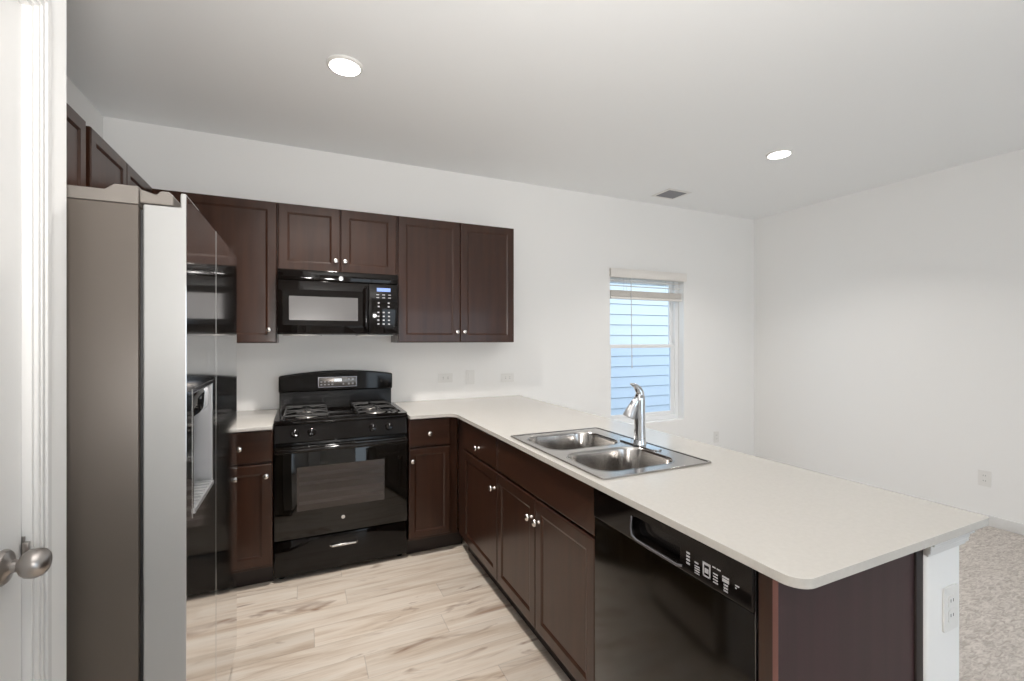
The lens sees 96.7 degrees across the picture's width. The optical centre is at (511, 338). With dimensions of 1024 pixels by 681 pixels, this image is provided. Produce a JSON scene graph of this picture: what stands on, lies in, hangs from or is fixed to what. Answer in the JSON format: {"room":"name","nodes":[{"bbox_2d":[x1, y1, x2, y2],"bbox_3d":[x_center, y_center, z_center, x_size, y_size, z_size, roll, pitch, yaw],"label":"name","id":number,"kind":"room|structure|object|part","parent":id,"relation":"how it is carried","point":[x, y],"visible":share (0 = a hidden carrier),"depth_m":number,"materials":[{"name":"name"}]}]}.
{"room":"kitchen","nodes":[
{"label":"kitchen","id":0,"kind":"room"},
{"bbox_2d":[51,0,65,680],"bbox_3d":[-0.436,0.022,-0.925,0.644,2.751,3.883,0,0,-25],"label":"door frame","id":1,"kind":"structure","parent":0,"point":[58,6],"depth_m":0.95,"materials":[{"name":"white paint"}]},
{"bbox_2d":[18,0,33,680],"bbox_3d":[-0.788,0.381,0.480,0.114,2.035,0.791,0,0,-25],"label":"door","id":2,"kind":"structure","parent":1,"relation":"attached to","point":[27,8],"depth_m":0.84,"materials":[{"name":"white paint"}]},
{"bbox_2d":[0,0,52,680],"bbox_3d":[-0.736,0.385,0.506,0.099,2.002,0.752,0,0,-25],"label":"door","id":3,"kind":"structure","parent":1,"relation":"in","point":[18,561],"depth_m":0.81,"materials":[{"name":"white paint"}]},
{"bbox_3d":[-0.849,0.394,0.796,0.064,0.060,0.060,0,0,-25],"label":"knob","id":4,"kind":"part","parent":3,"relation":"part of","materials":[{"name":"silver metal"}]},
{"bbox_2d":[30,0,51,680],"bbox_3d":[-0.731,0.366,0.507,0.012,2.063,0.847,0,0,-25],"label":"trim","id":5,"kind":"structure","parent":1,"relation":"attached to","point":[42,9],"depth_m":0.86,"materials":[{"name":"white paint"}]},
{"bbox_2d":[66,76,102,138],"bbox_3d":[-1.256,0.022,-0.054,0.120,2.751,6.150,0,0,-25],"label":"wall","id":6,"kind":"structure","parent":0,"point":[75,98],"depth_m":2.52,"materials":[{"name":"white paint"}]},
{"bbox_2d":[66,103,85,186],"bbox_3d":[-1.668,-0.649,1.361,0.306,0.465,0.945,0,0,-25],"label":"upper cabinet","id":7,"kind":"object","parent":6,"relation":"attached to","point":[75,125],"visible":0.2,"depth_m":1.76,"materials":[{"name":"brown wood"}]},
{"bbox_2d":[86,126,151,192],"bbox_3d":[-2.103,-0.428,2.310,0.306,0.908,1.138,0,0,-25],"label":"upper cabinet","id":8,"kind":"object","parent":6,"relation":"attached to","point":[105,168],"visible":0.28,"depth_m":2.02,"materials":[{"name":"brown wood"}]},
{"bbox_3d":[-1.834,-0.427,2.067,0.020,0.901,0.418,0,0,-25],"label":"door","id":9,"kind":"part","parent":8,"relation":"part of","materials":[{"name":"brown wood"}]},
{"bbox_3d":[-2.010,-0.427,2.451,0.020,0.901,0.419,0,0,-25],"label":"door","id":10,"kind":"part","parent":8,"relation":"part of","materials":[{"name":"brown wood"}]},
{"bbox_2d":[229,537,570,680],"bbox_3d":[-0.023,1.448,0.501,2.824,0.100,6.370,0,0,-25],"label":"floor","id":11,"kind":"structure","parent":0,"point":[436,614],"depth_m":2.21,"materials":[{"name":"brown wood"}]},
{"bbox_2d":[66,184,236,680],"bbox_3d":[-1.355,0.519,1.362,0.820,1.757,0.934,0,0,-25],"label":"refrigerator","id":12,"kind":"object","parent":11,"relation":"on","point":[151,285],"visible":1,"depth_m":1.08,"materials":[{"name":"silver"}]},
{"bbox_3d":[-0.917,0.479,1.278,0.085,1.667,0.411,0,0,-25],"label":"freezer door","id":13,"kind":"part","parent":12,"relation":"part of","materials":[{"name":"silver metal"}]},
{"bbox_3d":[-1.113,0.479,1.704,0.085,1.667,0.511,0,0,-25],"label":"fresh food door","id":14,"kind":"part","parent":12,"relation":"part of","materials":[{"name":"silver metal"}]},
{"bbox_2d":[237,426,273,587],"bbox_3d":[-1.909,0.952,2.653,0.944,0.891,0.678,0,0,-25],"label":"base cabinet","id":15,"kind":"object","parent":11,"relation":"on","point":[255,449],"visible":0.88,"depth_m":2.54,"materials":[{"name":"brown wood"}]},
{"bbox_3d":[-1.496,0.604,2.515,0.303,0.172,0.020,0,0,-25],"label":"drawer","id":16,"kind":"part","parent":15,"relation":"part of","materials":[{"name":"brown wood"}]},
{"bbox_3d":[-1.496,0.988,2.515,0.303,0.570,0.020,0,0,-25],"label":"door","id":17,"kind":"part","parent":15,"relation":"part of","materials":[{"name":"brown wood"}]},
{"bbox_2d":[237,409,277,431],"bbox_3d":[-1.909,0.495,2.652,0.947,0.022,0.686,0,0,-25],"label":"countertop","id":18,"kind":"structure","parent":15,"relation":"on","point":[250,420],"depth_m":2.70,"materials":[{"name":"white stone"}]},
{"bbox_2d":[273,370,408,578],"bbox_3d":[-1.123,0.809,2.990,0.762,1.175,0.688,0,0,-25],"label":"gas range","id":19,"kind":"object","parent":11,"relation":"on","point":[340,438],"visible":1,"depth_m":2.76,"materials":[{"name":"black metal"}]},
{"bbox_3d":[-1.251,0.547,2.620,0.047,0.048,0.040,0,0,-25],"label":"knob","id":20,"kind":"part","parent":19,"relation":"part of","materials":[{"name":"black plastic"}]},
{"bbox_3d":[-1.169,0.547,2.657,0.047,0.048,0.040,0,0,-25],"label":"knob","id":21,"kind":"part","parent":19,"relation":"part of","materials":[{"name":"black plastic"}]},
{"bbox_3d":[-1.249,0.294,3.266,0.754,0.144,0.082,0,0,-25],"label":"backguard panel","id":22,"kind":"part","parent":19,"relation":"part of","materials":[{"name":"black metal"}]},
{"bbox_3d":[-1.234,0.303,3.226,0.252,0.066,0.003,0,0,-25],"label":"clock panel","id":23,"kind":"part","parent":19,"relation":"part of","materials":[{"name":"grey"}]},
{"bbox_3d":[-1.234,0.303,3.225,0.258,0.072,0.004,0,0,-25],"label":"clock frame","id":24,"kind":"part","parent":19,"relation":"part of","materials":[{"name":"silver metal"}]},
{"bbox_3d":[-1.013,0.886,2.752,0.752,0.532,0.041,0,0,-25],"label":"oven door","id":25,"kind":"part","parent":19,"relation":"part of","materials":[{"name":"black glass"}]},
{"bbox_3d":[-1.017,1.267,2.760,0.750,0.202,0.023,0,0,-25],"label":"drawer","id":26,"kind":"part","parent":19,"relation":"part of","materials":[{"name":"black metal"}]},
{"bbox_2d":[273,401,407,425],"bbox_3d":[-1.121,0.469,2.987,0.762,0.054,0.526,0,0,-25],"label":"cooktop","id":27,"kind":"object","parent":19,"relation":"in","point":[375,411],"depth_m":2.86,"materials":[{"name":"black metal"}]},
{"bbox_3d":[-1.023,0.551,2.772,0.754,0.110,0.077,0,0,-25],"label":"control panel","id":28,"kind":"part","parent":19,"relation":"part of","materials":[{"name":"black metal"}]},
{"bbox_3d":[-0.992,0.635,2.705,0.756,0.027,0.062,0,0,-25],"label":"door handle","id":29,"kind":"part","parent":19,"relation":"part of","materials":[{"name":"black metal"}]},
{"bbox_3d":[-1.010,1.232,2.741,0.162,0.014,0.024,0,0,-25],"label":"handle","id":30,"kind":"part","parent":19,"relation":"part of","materials":[{"name":"silver metal"}]},
{"bbox_3d":[-0.855,0.547,2.801,0.047,0.048,0.040,0,0,-25],"label":"knob","id":31,"kind":"part","parent":19,"relation":"part of","materials":[{"name":"black plastic"}]},
{"bbox_3d":[-0.767,0.547,2.841,0.047,0.048,0.040,0,0,-25],"label":"knob","id":32,"kind":"part","parent":19,"relation":"part of","materials":[{"name":"black plastic"}]},
{"bbox_2d":[406,417,461,553],"bbox_3d":[-0.610,0.952,3.249,0.378,0.891,0.678,0,0,-25],"label":"base cabinet","id":33,"kind":"object","parent":11,"relation":"on","point":[432,445],"visible":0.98,"depth_m":2.96,"materials":[{"name":"brown wood"}]},
{"bbox_3d":[-0.534,0.604,2.956,0.271,0.172,0.020,0,0,-25],"label":"drawer","id":34,"kind":"part","parent":33,"relation":"part of","materials":[{"name":"brown wood"}]},
{"bbox_3d":[-0.534,0.988,2.956,0.271,0.570,0.020,0,0,-25],"label":"door","id":35,"kind":"part","parent":33,"relation":"part of","materials":[{"name":"brown wood"}]},
{"bbox_2d":[393,395,988,588],"bbox_3d":[0.188,0.495,2.359,1.087,0.022,2.967,0,0,-25],"label":"countertop","id":36,"kind":"structure","parent":33,"relation":"on","point":[800,528],"depth_m":1.34,"materials":[{"name":"white stone"}]},
{"bbox_2d":[510,427,711,479],"bbox_3d":[0.385,0.569,2.013,0.520,0.184,0.770,0,0,-25],"label":"sink","id":37,"kind":"object","parent":36,"relation":"in","point":[598,452],"visible":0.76,"depth_m":1.99,"materials":[{"name":"silver metal"}]},
{"bbox_3d":[0.285,0.570,2.162,0.390,0.182,0.320,0,0,-25],"label":"bowl","id":38,"kind":"part","parent":37,"relation":"part of","materials":[{"name":"silver metal"}]},
{"bbox_3d":[0.433,0.570,1.839,0.390,0.182,0.306,0,0,-25],"label":"bowl","id":39,"kind":"part","parent":37,"relation":"part of","materials":[{"name":"silver metal"}]},
{"bbox_2d":[620,383,661,450],"bbox_3d":[0.557,0.338,2.051,0.108,0.282,0.250,0,0,-25],"label":"faucet","id":40,"kind":"object","parent":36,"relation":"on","point":[635,410],"visible":1,"depth_m":2.04,"materials":[{"name":"silver metal"}]},
{"bbox_3d":[0.560,0.280,2.058,0.060,0.062,0.042,0,0,-25],"label":"spout","id":41,"kind":"part","parent":40,"relation":"part of","materials":[{"name":"silver metal"}]},
{"bbox_3d":[0.566,0.228,2.055,0.067,0.062,0.038,0,0,-25],"label":"lever","id":42,"kind":"part","parent":40,"relation":"part of","materials":[{"name":"silver metal"}]},
{"bbox_3d":[0.578,0.476,2.061,0.058,0.006,0.250,0,0,-25],"label":"deck plate","id":43,"kind":"part","parent":40,"relation":"part of","materials":[{"name":"silver metal"}]},
{"bbox_2d":[458,418,508,600],"bbox_3d":[0.000,0.952,2.819,0.564,0.891,0.712,0,0,-25],"label":"base cabinet","id":44,"kind":"object","parent":11,"relation":"on","point":[477,449],"visible":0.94,"depth_m":2.66,"materials":[{"name":"brown wood"}]},
{"bbox_3d":[-0.188,0.604,2.649,0.020,0.172,0.558,0,0,-25],"label":"drawer","id":45,"kind":"part","parent":44,"relation":"part of","materials":[{"name":"brown wood"}]},
{"bbox_3d":[-0.188,0.989,2.649,0.020,0.572,0.558,0,0,-25],"label":"door","id":46,"kind":"part","parent":44,"relation":"part of","materials":[{"name":"brown wood"}]},
{"bbox_2d":[497,438,594,680],"bbox_3d":[0.333,0.952,2.094,0.564,0.891,0.881,0,0,-25],"label":"base cabinet","id":47,"kind":"object","parent":11,"relation":"on","point":[546,518],"visible":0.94,"depth_m":1.89,"materials":[{"name":"brown wood"}]},
{"bbox_3d":[0.020,0.989,2.198,0.020,0.572,0.427,0,0,-25],"label":"door","id":48,"kind":"part","parent":47,"relation":"part of","materials":[{"name":"brown wood"}]},
{"bbox_3d":[0.073,0.791,2.021,0.032,0.032,0.032,0,0,-25],"label":"knob","id":49,"kind":"part","parent":47,"relation":"part of","materials":[{"name":"silver metal"}]},
{"bbox_3d":[0.101,0.791,1.959,0.032,0.032,0.032,0,0,-25],"label":"knob","id":50,"kind":"part","parent":47,"relation":"part of","materials":[{"name":"silver metal"}]},
{"bbox_3d":[0.114,0.604,1.993,0.020,0.172,0.877,0,0,-25],"label":"false drawer","id":51,"kind":"part","parent":47,"relation":"part of","materials":[{"name":"brown wood"}]},
{"bbox_3d":[0.203,0.989,1.798,0.020,0.572,0.447,0,0,-25],"label":"door","id":52,"kind":"part","parent":47,"relation":"part of","materials":[{"name":"brown wood"}]},
{"bbox_2d":[594,488,758,680],"bbox_3d":[0.652,0.955,1.411,0.554,0.883,0.621,0,0,-25],"label":"dishwasher","id":53,"kind":"object","parent":11,"relation":"on","point":[670,605],"visible":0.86,"depth_m":1.27,"materials":[{"name":"black metal"}]},
{"bbox_3d":[0.429,0.565,1.310,0.039,0.102,0.619,0,0,-25],"label":"control panel","id":54,"kind":"part","parent":53,"relation":"part of","materials":[{"name":"black plastic"}]},
{"bbox_3d":[0.561,0.894,1.028,0.032,0.756,0.001,0,0,-25],"label":"trim","id":55,"kind":"part","parent":53,"relation":"part of","materials":[{"name":"black metal"}]},
{"bbox_2d":[759,572,772,680],"bbox_3d":[0.788,0.952,1.104,0.500,0.888,0.045,0,0,-25],"label":"strip","id":56,"kind":"object","parent":11,"relation":"on","point":[765,582],"visible":0.02,"depth_m":1.00,"materials":[{"name":"brown wood"}]},
{"bbox_2d":[773,550,922,680],"bbox_3d":[0.807,0.952,1.073,0.558,0.888,0.024,0,0,-25],"label":"end panel","id":57,"kind":"object","parent":11,"relation":"on","point":[867,625],"visible":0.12,"depth_m":1.06,"materials":[{"name":"brown wood"}]},
{"bbox_2d":[103,116,753,454],"bbox_3d":[0.103,0.022,4.030,5.997,2.751,0.140,0,0,-25],"label":"wall","id":58,"kind":"structure","parent":0,"point":[567,242],"depth_m":3.99,"materials":[{"name":"white paint"}]},
{"bbox_2d":[152,189,278,342],"bbox_3d":[-1.857,-0.428,2.888,0.660,0.908,0.294,0,0,-25],"label":"upper cabinet","id":59,"kind":"object","parent":58,"relation":"attached to","point":[248,227],"visible":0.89,"depth_m":2.87,"materials":[{"name":"brown wood"}]},
{"bbox_2d":[277,202,396,274],"bbox_3d":[-1.210,-0.664,3.185,0.761,0.435,0.294,0,0,-25],"label":"upper cabinet","id":60,"kind":"object","parent":58,"relation":"attached to","point":[308,237],"visible":0.95,"depth_m":3.06,"materials":[{"name":"brown wood"}]},
{"bbox_3d":[-1.337,-0.664,3.011,0.374,0.428,0.020,0,0,-25],"label":"door","id":61,"kind":"part","parent":60,"relation":"part of","materials":[{"name":"brown wood"}]},
{"bbox_2d":[277,268,397,335],"bbox_3d":[-1.190,-0.233,3.136,0.744,0.421,0.401,0,0,-25],"label":"microwave","id":62,"kind":"object","parent":60,"relation":"attached to","point":[309,302],"visible":1,"depth_m":2.97,"materials":[{"name":"black metal"}]},
{"bbox_3d":[-1.217,-0.204,2.955,0.544,0.336,0.025,0,0,-25],"label":"door","id":63,"kind":"part","parent":62,"relation":"part of","materials":[{"name":"black glass"}]},
{"bbox_3d":[-0.974,-0.207,3.036,0.018,0.290,0.040,0,0,-25],"label":"door handle","id":64,"kind":"part","parent":62,"relation":"part of","materials":[{"name":"black plastic"}]},
{"bbox_3d":[-0.878,-0.204,3.111,0.195,0.336,0.025,0,0,-25],"label":"control panel","id":65,"kind":"part","parent":62,"relation":"part of","materials":[{"name":"black plastic"}]},
{"bbox_3d":[-0.995,-0.664,3.167,0.369,0.428,0.020,0,0,-25],"label":"door","id":66,"kind":"part","parent":60,"relation":"part of","materials":[{"name":"brown wood"}]},
{"bbox_2d":[438,373,452,382],"bbox_3d":[-0.534,0.313,3.657,0.118,0.073,0.007,0,0,-25],"label":"outlet","id":67,"kind":"object","parent":58,"relation":"attached to","point":[445,377],"visible":1,"depth_m":3.66,"materials":[{"name":"white plastic"}]},
{"bbox_2d":[391,216,513,342],"bbox_3d":[-0.445,-0.428,3.536,0.921,0.908,0.294,0,0,-25],"label":"upper cabinet","id":68,"kind":"object","parent":58,"relation":"attached to","point":[456,280],"visible":0.99,"depth_m":3.41,"materials":[{"name":"brown wood"}]},
{"bbox_3d":[-0.604,-0.427,3.347,0.459,0.901,0.020,0,0,-25],"label":"door","id":69,"kind":"part","parent":68,"relation":"part of","materials":[{"name":"brown wood"}]},
{"bbox_3d":[-0.190,-0.427,3.537,0.444,0.901,0.020,0,0,-25],"label":"door","id":70,"kind":"part","parent":68,"relation":"part of","materials":[{"name":"brown wood"}]},
{"bbox_2d":[501,373,513,381],"bbox_3d":[-0.039,0.330,3.884,0.118,0.073,0.007,0,0,-25],"label":"outlet","id":71,"kind":"object","parent":58,"relation":"attached to","point":[506,377],"visible":1,"depth_m":3.88,"materials":[{"name":"white plastic"}]},
{"bbox_2d":[610,277,677,422],"bbox_3d":[1.313,0.095,4.624,0.933,1.472,0.060,0,0,-25],"label":"window","id":72,"kind":"structure","parent":58,"relation":"in","point":[672,344],"depth_m":4.77,"materials":[{"name":"white plastic"}]},
{"bbox_3d":[1.305,-0.255,4.634,0.841,0.683,0.022,0,0,-25],"label":"sash","id":73,"kind":"part","parent":72,"relation":"part of","materials":[{"name":"glass"}]},
{"bbox_3d":[1.315,0.420,4.612,0.841,0.732,0.022,0,0,-25],"label":"sash","id":74,"kind":"part","parent":72,"relation":"part of","materials":[{"name":"glass"}]},
{"bbox_2d":[609,268,686,368],"bbox_3d":[1.351,-0.193,4.534,0.953,0.962,0.086,0,0,-25],"label":"window blind","id":75,"kind":"object","parent":72,"relation":"attached to","point":[631,295],"visible":0.88,"depth_m":4.49,"materials":[{"name":"white plastic"}]},
{"bbox_3d":[1.339,-0.399,4.546,0.893,0.022,0.054,0,0,-25],"label":"rail","id":76,"kind":"part","parent":75,"relation":"part of","materials":[{"name":"white plastic"}]},
{"bbox_2d":[714,431,718,442],"bbox_3d":[2.206,1.058,4.915,0.073,0.118,0.007,0,0,-25],"label":"outlet","id":77,"kind":"object","parent":58,"relation":"attached to","point":[716,434],"visible":1,"depth_m":4.91,"materials":[{"name":"white plastic"}]},
{"bbox_2d":[66,0,1023,219],"bbox_3d":[1.411,-1.403,1.181,5.997,0.100,6.410,0,0,-25],"label":"ceiling","id":78,"kind":"structure","parent":0,"point":[635,100],"depth_m":2.42,"materials":[{"name":"white paint"}]},
{"bbox_2d":[326,55,362,76],"bbox_3d":[-0.827,-1.346,2.252,0.174,0.012,0.174,0,0,-25],"label":"recessed light","id":79,"kind":"object","parent":78,"relation":"in","point":[343,65],"visible":1,"depth_m":2.23,"materials":[{"name":"white plastic"}]},
{"bbox_2d":[329,59,359,75],"bbox_3d":[-0.827,-1.347,2.252,0.143,0.010,0.143,0,0,-25],"label":"diffuser","id":80,"kind":"object","parent":79,"relation":"attached to","point":[344,67],"depth_m":2.24,"materials":[{"name":"white plastic"}]},
{"bbox_2d":[652,188,691,199],"bbox_3d":[1.485,-1.349,4.244,0.270,0.008,0.236,0,0,-25],"label":"ceiling vent","id":81,"kind":"object","parent":78,"relation":"in","point":[672,194],"visible":1,"depth_m":4.24,"materials":[{"name":"white plastic"}]},
{"bbox_2d":[766,149,792,158],"bbox_3d":[1.948,-1.346,3.320,0.174,0.012,0.174,0,0,-25],"label":"recessed light","id":82,"kind":"object","parent":78,"relation":"in","point":[780,153],"visible":1,"depth_m":3.30,"materials":[{"name":"white plastic"}]},
{"bbox_2d":[768,151,789,158],"bbox_3d":[1.948,-1.347,3.320,0.143,0.010,0.143,0,0,-25],"label":"diffuser","id":83,"kind":"object","parent":82,"relation":"attached to","point":[773,154],"depth_m":3.31,"materials":[{"name":"white plastic"}]},
{"bbox_2d":[754,149,1023,523],"bbox_3d":[4.085,0.022,2.397,0.120,2.751,6.150,0,0,-25],"label":"wall","id":84,"kind":"structure","parent":0,"point":[889,319],"depth_m":3.89,"materials":[{"name":"white paint"}]},
{"bbox_2d":[755,455,1023,534],"bbox_3d":[4.023,1.353,2.371,0.014,0.078,6.114,0,0,-25],"label":"baseboard","id":85,"kind":"structure","parent":84,"relation":"attached to","point":[1007,525],"depth_m":3.37,"materials":[{"name":"white paint"}]},
{"bbox_2d":[978,469,990,486],"bbox_3d":[3.547,1.046,3.418,0.007,0.118,0.073,0,0,-25],"label":"outlet","id":86,"kind":"object","parent":84,"relation":"attached to","point":[984,477],"visible":1,"depth_m":3.42,"materials":[{"name":"white plastic"}]},
{"bbox_2d":[923,546,958,680],"bbox_3d":[0.542,0.953,2.543,0.183,0.890,2.927,0,0,-25],"label":"wall","id":87,"kind":"structure","parent":0,"point":[940,570],"depth_m":1.20,"materials":[{"name":"white paint"}]},
{"bbox_2d":[923,531,974,556],"bbox_3d":[0.552,0.534,2.536,0.214,0.056,2.946,0,0,-25],"label":"trim","id":88,"kind":"structure","parent":87,"relation":"attached to","point":[938,548],"depth_m":1.19,"materials":[{"name":"white paint"}]},
{"bbox_2d":[942,583,957,632],"bbox_3d":[1.175,0.720,1.220,0.073,0.118,0.007,0,0,-25],"label":"outlet","id":89,"kind":"object","parent":87,"relation":"attached to","point":[949,593],"visible":1,"depth_m":1.21,"materials":[{"name":"white plastic"}]},
{"bbox_2d":[948,594,954,607],"bbox_3d":[1.176,0.701,1.218,0.034,0.034,0.001,0,0,-25],"label":"socket","id":90,"kind":"object","parent":89,"relation":"attached to","point":[951,597],"depth_m":1.22,"materials":[{"name":"white plastic"}]},
{"bbox_2d":[948,608,954,622],"bbox_3d":[1.176,0.740,1.218,0.034,0.034,0.001,0,0,-25],"label":"socket","id":91,"kind":"object","parent":89,"relation":"attached to","point":[951,611],"depth_m":1.22,"materials":[{"name":"white plastic"}]},
{"bbox_2d":[959,526,1023,680],"bbox_3d":[2.030,1.445,1.443,4.653,0.106,6.370,0,0,-25],"label":"floor","id":92,"kind":"structure","parent":0,"point":[991,563],"depth_m":2.37,"materials":[{"name":"beige carpet"}]},
{"bbox_3d":[2.734,2.008,6.630,9.500,0.020,2.350,0,0,-25],"label":"ground","id":93,"kind":"structure","parent":0,"visible":0},
{"bbox_2d":[610,282,668,414],"bbox_3d":[2.212,-0.237,7.766,9.500,4.471,0.130,0,0,-25],"label":"wall","id":94,"kind":"structure","parent":93,"relation":"on","point":[650,371],"depth_m":7.68,"materials":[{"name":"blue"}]}
]}

